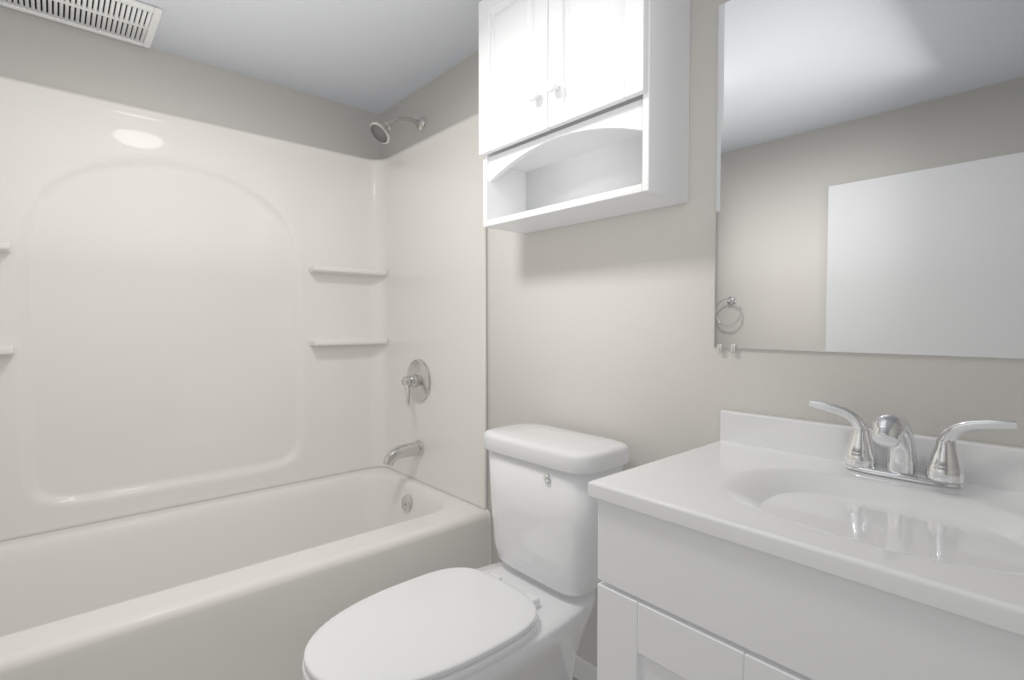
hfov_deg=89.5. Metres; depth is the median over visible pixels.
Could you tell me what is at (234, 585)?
tub
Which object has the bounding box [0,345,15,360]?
shelf
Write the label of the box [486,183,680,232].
shelf
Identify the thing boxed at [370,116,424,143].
shower head
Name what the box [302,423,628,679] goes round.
toilet
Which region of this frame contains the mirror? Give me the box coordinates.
[714,0,1023,358]
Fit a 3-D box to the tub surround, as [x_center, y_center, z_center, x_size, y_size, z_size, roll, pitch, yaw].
[-1.015,0.112,1.659,1.737,1.890,0.861,-2,2,-42]
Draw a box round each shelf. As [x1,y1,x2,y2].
[0,225,12,252]
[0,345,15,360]
[307,264,386,276]
[308,338,387,345]
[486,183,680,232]
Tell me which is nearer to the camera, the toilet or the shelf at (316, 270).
the toilet
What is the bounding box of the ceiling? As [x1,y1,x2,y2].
[136,0,481,113]
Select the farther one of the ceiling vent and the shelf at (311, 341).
the shelf at (311, 341)
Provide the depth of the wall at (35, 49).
1.95 m
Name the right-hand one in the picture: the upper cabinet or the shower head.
the upper cabinet
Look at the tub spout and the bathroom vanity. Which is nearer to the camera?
the bathroom vanity
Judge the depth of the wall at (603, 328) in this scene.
1.39 m
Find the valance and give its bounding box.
[491,99,681,172]
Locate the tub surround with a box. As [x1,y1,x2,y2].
[0,76,490,679]
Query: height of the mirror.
0.828 m
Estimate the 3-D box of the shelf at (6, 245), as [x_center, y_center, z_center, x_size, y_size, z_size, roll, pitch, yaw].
[-1.740,-0.289,1.498,0.415,0.026,0.096,-2,2,-42]
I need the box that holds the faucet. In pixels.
[809,400,1017,487]
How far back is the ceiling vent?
1.69 m
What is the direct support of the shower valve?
attached to the tub surround
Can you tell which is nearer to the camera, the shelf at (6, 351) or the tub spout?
the shelf at (6, 351)
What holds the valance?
attached to the upper cabinet
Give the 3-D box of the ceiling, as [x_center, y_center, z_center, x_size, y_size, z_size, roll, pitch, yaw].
[-0.387,-1.098,0.846,2.030,0.100,3.050,-2,2,-42]
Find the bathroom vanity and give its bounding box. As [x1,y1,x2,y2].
[588,410,1023,679]
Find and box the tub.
[0,464,490,679]
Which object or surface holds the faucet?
on the bathroom vanity
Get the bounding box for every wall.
[0,5,379,159]
[379,0,1023,666]
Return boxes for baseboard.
[573,654,596,679]
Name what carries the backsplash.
attached to the wall at (603, 328)
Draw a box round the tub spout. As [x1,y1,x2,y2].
[383,440,422,465]
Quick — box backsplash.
[720,410,1023,531]
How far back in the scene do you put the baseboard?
1.59 m
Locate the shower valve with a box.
[402,359,429,404]
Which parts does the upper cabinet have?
door panel, door, knob, knob, door panel, door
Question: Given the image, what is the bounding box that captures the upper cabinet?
[479,0,689,233]
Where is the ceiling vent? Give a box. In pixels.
[0,0,161,47]

